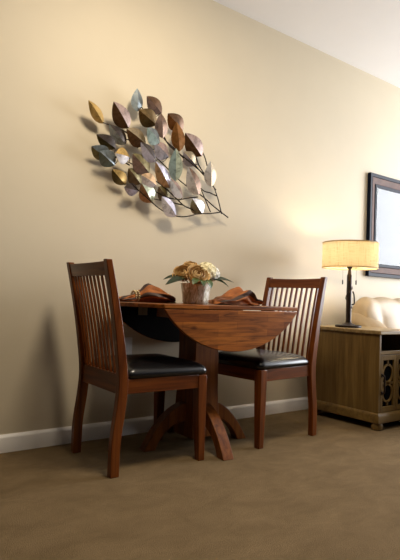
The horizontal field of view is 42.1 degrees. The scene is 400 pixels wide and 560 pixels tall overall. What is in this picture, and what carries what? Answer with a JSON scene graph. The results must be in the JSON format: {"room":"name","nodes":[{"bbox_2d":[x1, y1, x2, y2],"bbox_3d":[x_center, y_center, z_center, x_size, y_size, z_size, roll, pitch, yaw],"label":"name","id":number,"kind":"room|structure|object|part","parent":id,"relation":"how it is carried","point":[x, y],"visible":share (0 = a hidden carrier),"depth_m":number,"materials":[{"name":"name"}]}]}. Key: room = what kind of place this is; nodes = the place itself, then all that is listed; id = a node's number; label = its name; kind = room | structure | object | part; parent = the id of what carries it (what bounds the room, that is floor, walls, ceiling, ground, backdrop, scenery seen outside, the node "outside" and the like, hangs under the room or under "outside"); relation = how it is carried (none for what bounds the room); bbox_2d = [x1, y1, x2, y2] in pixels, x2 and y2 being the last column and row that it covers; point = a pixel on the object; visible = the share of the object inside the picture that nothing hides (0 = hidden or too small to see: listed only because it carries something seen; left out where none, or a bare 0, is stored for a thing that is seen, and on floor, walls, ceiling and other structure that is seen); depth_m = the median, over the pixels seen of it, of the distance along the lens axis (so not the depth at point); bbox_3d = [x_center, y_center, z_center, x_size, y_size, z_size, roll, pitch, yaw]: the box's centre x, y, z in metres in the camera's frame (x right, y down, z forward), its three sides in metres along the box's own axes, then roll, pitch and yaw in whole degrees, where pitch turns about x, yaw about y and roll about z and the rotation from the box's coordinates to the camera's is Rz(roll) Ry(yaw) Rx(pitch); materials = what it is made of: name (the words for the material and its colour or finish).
{"room":"dining room","nodes":[
{"label":"dining room","id":0,"kind":"room"},
{"bbox_2d":[0,0,399,434],"bbox_3d":[0.043,-0.452,3.424,8.500,2.740,0.120,4,-2,-37],"label":"wall","id":1,"kind":"structure","parent":0,"point":[292,133],"depth_m":3.15,"materials":[{"name":"paint"}]},
{"bbox_2d":[124,337,131,354],"bbox_3d":[-0.422,0.388,2.993,0.070,0.114,0.008,4,-2,-37],"label":"wall outlet","id":2,"kind":"object","parent":1,"relation":"attached to","point":[128,340],"visible":0.45,"depth_m":3.00,"materials":[{"name":"plastic"}]},
{"bbox_2d":[0,397,307,452],"bbox_3d":[-0.005,0.870,3.295,8.400,0.087,0.016,4,-2,-37],"label":"baseboard","id":3,"kind":"structure","parent":1,"relation":"attached to","point":[12,442],"depth_m":2.87,"materials":[{"name":"paint"}]},
{"bbox_2d":[88,89,227,217],"bbox_3d":[-0.203,-0.729,3.088,1.024,0.707,0.129,4,-2,-37],"label":"wall sculpture","id":4,"kind":"object","parent":1,"relation":"attached to","point":[140,172],"visible":1,"depth_m":3.01,"materials":[{"name":"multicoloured metal"}]},
{"bbox_2d":[365,172,399,278],"bbox_3d":[1.863,-0.439,4.679,1.145,0.868,0.034,4,-2,-37],"label":"mirror","id":5,"kind":"object","parent":1,"relation":"attached to","point":[383,192],"visible":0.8,"depth_m":4.48,"materials":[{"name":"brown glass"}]},
{"bbox_3d":[1.859,-0.439,4.684,0.975,0.698,0.022,4,-2,-37],"label":"frame","id":6,"kind":"part","parent":5,"relation":"part of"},
{"bbox_3d":[1.860,-0.439,4.683,0.935,0.658,0.002,4,-2,-37],"label":"glass","id":7,"kind":"part","parent":5,"relation":"part of","materials":[{"name":"white"}]},
{"bbox_2d":[0,409,399,559],"bbox_3d":[1.322,0.950,1.499,8.400,0.100,4.720,4,-2,-37],"label":"floor","id":8,"kind":"structure","parent":0,"point":[333,493],"depth_m":2.08,"materials":[{"name":"carpet"}]},
{"bbox_2d":[67,259,206,478],"bbox_3d":[-0.320,0.400,2.591,0.594,0.955,0.462,3,-2,-36],"label":"dining chair","id":9,"kind":"object","parent":8,"relation":"on","point":[121,374],"visible":0.98,"depth_m":2.46,"materials":[{"name":"brown wood"}]},
{"bbox_3d":[-0.625,0.391,2.631,0.136,0.955,0.040,3,-2,-36],"label":"leg","id":10,"kind":"part","parent":9,"relation":"part of","materials":[{"name":"brown wood"}]},
{"bbox_3d":[-0.527,-0.051,2.446,0.046,0.062,0.404,3,-2,-36],"label":"rail","id":11,"kind":"part","parent":9,"relation":"part of","materials":[{"name":"brown wood"}]},
{"bbox_3d":[-0.471,0.468,2.482,0.025,0.088,0.390,3,-2,-36],"label":"rail","id":12,"kind":"part","parent":9,"relation":"part of","materials":[{"name":"brown wood"}]},
{"bbox_3d":[-0.379,0.388,2.289,0.136,0.955,0.040,3,-2,-36],"label":"leg","id":13,"kind":"part","parent":9,"relation":"part of","materials":[{"name":"brown wood"}]},
{"bbox_2d":[91,353,206,378],"bbox_3d":[-0.265,0.422,2.631,0.456,0.079,0.438,3,-2,-36],"label":"seat cushion","id":14,"kind":"object","parent":9,"relation":"on","point":[137,366],"depth_m":2.49,"materials":[{"name":"black leather"}]},
{"bbox_3d":[-0.228,0.682,2.889,0.050,0.420,0.050,3,-2,-36],"label":"leg","id":15,"kind":"part","parent":9,"relation":"part of","materials":[{"name":"brown wood"}]},
{"bbox_3d":[-0.174,0.489,2.450,0.402,0.065,0.022,3,-2,-36],"label":"rail","id":16,"kind":"part","parent":9,"relation":"part of","materials":[{"name":"brown wood"}]},
{"bbox_3d":[-0.006,0.679,2.581,0.050,0.420,0.050,3,-2,-36],"label":"leg","id":17,"kind":"part","parent":9,"relation":"part of","materials":[{"name":"brown wood"}]},
{"bbox_2d":[108,301,297,460],"bbox_3d":[0.012,0.518,2.890,1.060,0.765,0.650,4,-2,-37],"label":"table","id":18,"kind":"object","parent":8,"relation":"on","point":[200,330],"visible":0.92,"depth_m":2.76,"materials":[{"name":"brown wood"}]},
{"bbox_2d":[119,283,175,302],"bbox_3d":[-0.281,0.069,2.792,0.342,0.102,0.263,4,-3,-38],"label":"napkin","id":19,"kind":"object","parent":18,"relation":"on","point":[150,293],"visible":0.98,"depth_m":2.74,"materials":[{"name":"orange fabric"}]},
{"bbox_2d":[181,283,210,303],"bbox_3d":[-0.022,0.076,2.866,0.174,0.113,0.173,4,-2,-37],"label":"flower pot","id":20,"kind":"object","parent":18,"relation":"on","point":[191,293],"visible":0.85,"depth_m":2.80,"materials":[{"name":"beige ceramic"}]},
{"bbox_2d":[163,274,187,284],"bbox_3d":[-0.113,0.001,2.784,0.165,0.064,0.101,3,-2,-16],"label":"leaf sprig","id":21,"kind":"object","parent":20,"relation":"in","point":[174,278],"visible":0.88,"depth_m":2.77,"materials":[{"name":"green plant"}]},
{"bbox_2d":[172,264,192,282],"bbox_3d":[-0.092,-0.026,2.822,0.113,0.123,0.086,2,-2,15],"label":"rose","id":22,"kind":"object","parent":20,"relation":"on","point":[180,270],"visible":0.78,"depth_m":2.82,"materials":[{"name":"orange plant"}]},
{"bbox_2d":[183,261,196,265],"bbox_3d":[-0.051,-0.035,2.873,0.087,0.144,0.083,4,-2,-37],"label":"rose","id":23,"kind":"object","parent":20,"relation":"on","point":[188,263],"visible":0.41,"depth_m":2.87,"materials":[{"name":"plant"}]},
{"bbox_2d":[186,265,210,284],"bbox_3d":[-0.013,-0.024,2.801,0.112,0.120,0.119,1,-2,30],"label":"rose","id":24,"kind":"object","parent":20,"relation":"in","point":[197,272],"visible":0.78,"depth_m":2.81,"materials":[{"name":"orange plant"}]},
{"bbox_2d":[192,278,212,287],"bbox_3d":[-0.004,0.017,2.788,0.136,0.053,0.089,4,-2,-37],"label":"leaf sprig","id":25,"kind":"object","parent":20,"relation":"in","point":[194,280],"visible":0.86,"depth_m":2.76,"materials":[{"name":"green plant"}]},
{"bbox_2d":[199,262,216,278],"bbox_3d":[0.033,-0.030,2.878,0.117,0.142,0.118,4,-2,-37],"label":"hydrangea","id":26,"kind":"object","parent":20,"relation":"on","point":[211,269],"visible":0.62,"depth_m":2.85,"materials":[{"name":"beige plant"}]},
{"bbox_2d":[211,267,219,280],"bbox_3d":[0.066,-0.017,2.926,0.093,0.122,0.103,2,-2,16],"label":"hydrangea","id":27,"kind":"object","parent":20,"relation":"in","point":[217,276],"visible":0.34,"depth_m":2.90,"materials":[{"name":"white plant"}]},
{"bbox_2d":[206,277,233,285],"bbox_3d":[0.096,0.005,2.923,0.134,0.080,0.171,1,-2,37],"label":"leaf sprig","id":28,"kind":"object","parent":20,"relation":"in","point":[220,279],"visible":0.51,"depth_m":2.90,"materials":[{"name":"green plant"}]},
{"bbox_2d":[208,287,263,305],"bbox_3d":[0.209,0.093,3.070,0.402,0.108,0.188,4,-3,-39],"label":"napkin","id":29,"kind":"object","parent":18,"relation":"on","point":[234,296],"visible":0.97,"depth_m":3.02,"materials":[{"name":"orange fabric"}]},
{"bbox_2d":[218,277,327,448],"bbox_3d":[0.399,0.446,3.155,0.594,0.955,0.462,4,-3,-43],"label":"dining chair","id":30,"kind":"object","parent":8,"relation":"on","point":[260,365],"visible":0.82,"depth_m":3.10,"materials":[{"name":"brown wood"}]},
{"bbox_3d":[0.199,0.520,2.971,0.022,0.065,0.344,4,-3,-43],"label":"rail","id":31,"kind":"part","parent":30,"relation":"part of","materials":[{"name":"brown wood"}]},
{"bbox_3d":[0.325,0.700,2.828,0.050,0.420,0.050,4,-3,-43],"label":"leg","id":32,"kind":"part","parent":30,"relation":"part of","materials":[{"name":"brown wood"}]},
{"bbox_2d":[218,349,308,369],"bbox_3d":[0.347,0.460,3.108,0.456,0.079,0.438,4,-3,-43],"label":"seat cushion","id":33,"kind":"object","parent":30,"relation":"on","point":[253,359],"depth_m":2.97,"materials":[{"name":"black leather"}]},
{"bbox_3d":[0.419,0.457,3.462,0.136,0.955,0.040,4,-3,-43],"label":"leg","id":34,"kind":"part","parent":30,"relation":"part of","materials":[{"name":"brown wood"}]},
{"bbox_3d":[0.500,0.531,2.978,0.402,0.065,0.022,4,-3,-43],"label":"rail","id":35,"kind":"part","parent":30,"relation":"part of","materials":[{"name":"brown wood"}]},
{"bbox_3d":[0.615,0.021,3.356,0.046,0.062,0.404,4,-3,-43],"label":"rail","id":36,"kind":"part","parent":30,"relation":"part of","materials":[{"name":"brown wood"}]},
{"bbox_3d":[0.706,0.457,3.152,0.136,0.955,0.040,4,-3,-43],"label":"leg","id":37,"kind":"part","parent":30,"relation":"part of","materials":[{"name":"brown wood"}]},
{"bbox_2d":[316,325,399,430],"bbox_3d":[1.128,0.650,3.626,0.408,0.632,0.584,4,-2,-37],"label":"base cabinet","id":38,"kind":"object","parent":8,"relation":"on","point":[358,369],"visible":0.89,"depth_m":3.44,"materials":[{"name":"brown wood"}]},
{"bbox_3d":[0.979,0.629,3.526,0.020,0.556,0.550,4,-2,-37],"label":"panel","id":39,"kind":"part","parent":38,"relation":"part of","materials":[{"name":"brown wood"}]},
{"bbox_2d":[322,240,378,327],"bbox_3d":[1.048,0.035,3.650,0.384,0.593,0.384,4,-2,-37],"label":"table lamp","id":40,"kind":"object","parent":38,"relation":"on","point":[349,255],"visible":0.99,"depth_m":3.52,"materials":[{"name":"beige fabric"}]},
{"bbox_3d":[1.056,-0.171,3.658,0.380,0.181,0.380,4,-2,-37],"label":"lamp shade","id":41,"kind":"part","parent":40,"relation":"part of","materials":[{"name":"white fabric"}]},
{"bbox_3d":[1.118,0.889,3.619,0.408,0.063,0.564,4,-2,-37],"label":"molding","id":42,"kind":"part","parent":38,"relation":"part of","materials":[{"name":"brown wood"}]},
{"bbox_3d":[1.168,0.666,3.308,0.018,0.136,0.027,4,-2,-37],"label":"handle","id":43,"kind":"part","parent":38,"relation":"part of","materials":[{"name":"brown metal"}]},
{"bbox_3d":[1.208,0.667,3.373,0.127,0.306,0.004,4,-2,-37],"label":"glass pane","id":44,"kind":"part","parent":38,"relation":"part of","materials":[{"name":"black glass"}]},
{"bbox_3d":[1.212,0.667,3.369,0.167,0.362,0.020,4,-2,-37],"label":"door","id":45,"kind":"part","parent":38,"relation":"part of","materials":[{"name":"brown wood"}]},
{"bbox_3d":[1.268,0.647,3.740,0.020,0.556,0.550,4,-2,-37],"label":"panel","id":46,"kind":"part","parent":38,"relation":"part of","materials":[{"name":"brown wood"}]},
{"bbox_3d":[1.286,0.475,3.427,0.340,0.022,0.022,4,-2,-37],"label":"rail","id":47,"kind":"part","parent":38,"relation":"part of","materials":[{"name":"brown wood"}]},
{"bbox_3d":[1.348,0.675,3.470,0.167,0.362,0.020,4,-2,-37],"label":"door","id":48,"kind":"part","parent":38,"relation":"part of","materials":[{"name":"brown wood"}]},
{"bbox_3d":[1.345,0.675,3.475,0.127,0.306,0.004,4,-2,-37],"label":"glass pane","id":49,"kind":"part","parent":38,"relation":"part of","materials":[{"name":"black glass"}]},
{"bbox_2d":[345,297,399,328],"bbox_3d":[2.181,0.597,4.295,2.025,0.860,0.860,4,-2,-37],"label":"sofa","id":50,"kind":"object","parent":8,"relation":"on","point":[380,312],"visible":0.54,"depth_m":4.01,"materials":[{"name":"beige leather"}]},
{"bbox_3d":[1.450,0.577,3.752,0.205,0.690,0.840,4,-2,-37],"label":"arm","id":51,"kind":"part","parent":50,"relation":"part of","materials":[{"name":"beige leather"}]},
{"bbox_2d":[213,0,399,87],"bbox_3d":[1.465,-1.884,1.627,8.500,0.100,4.720,4,-2,-37],"label":"ceiling","id":52,"kind":"structure","parent":0,"point":[364,35],"depth_m":3.65,"materials":[{"name":"paint"}]}
]}

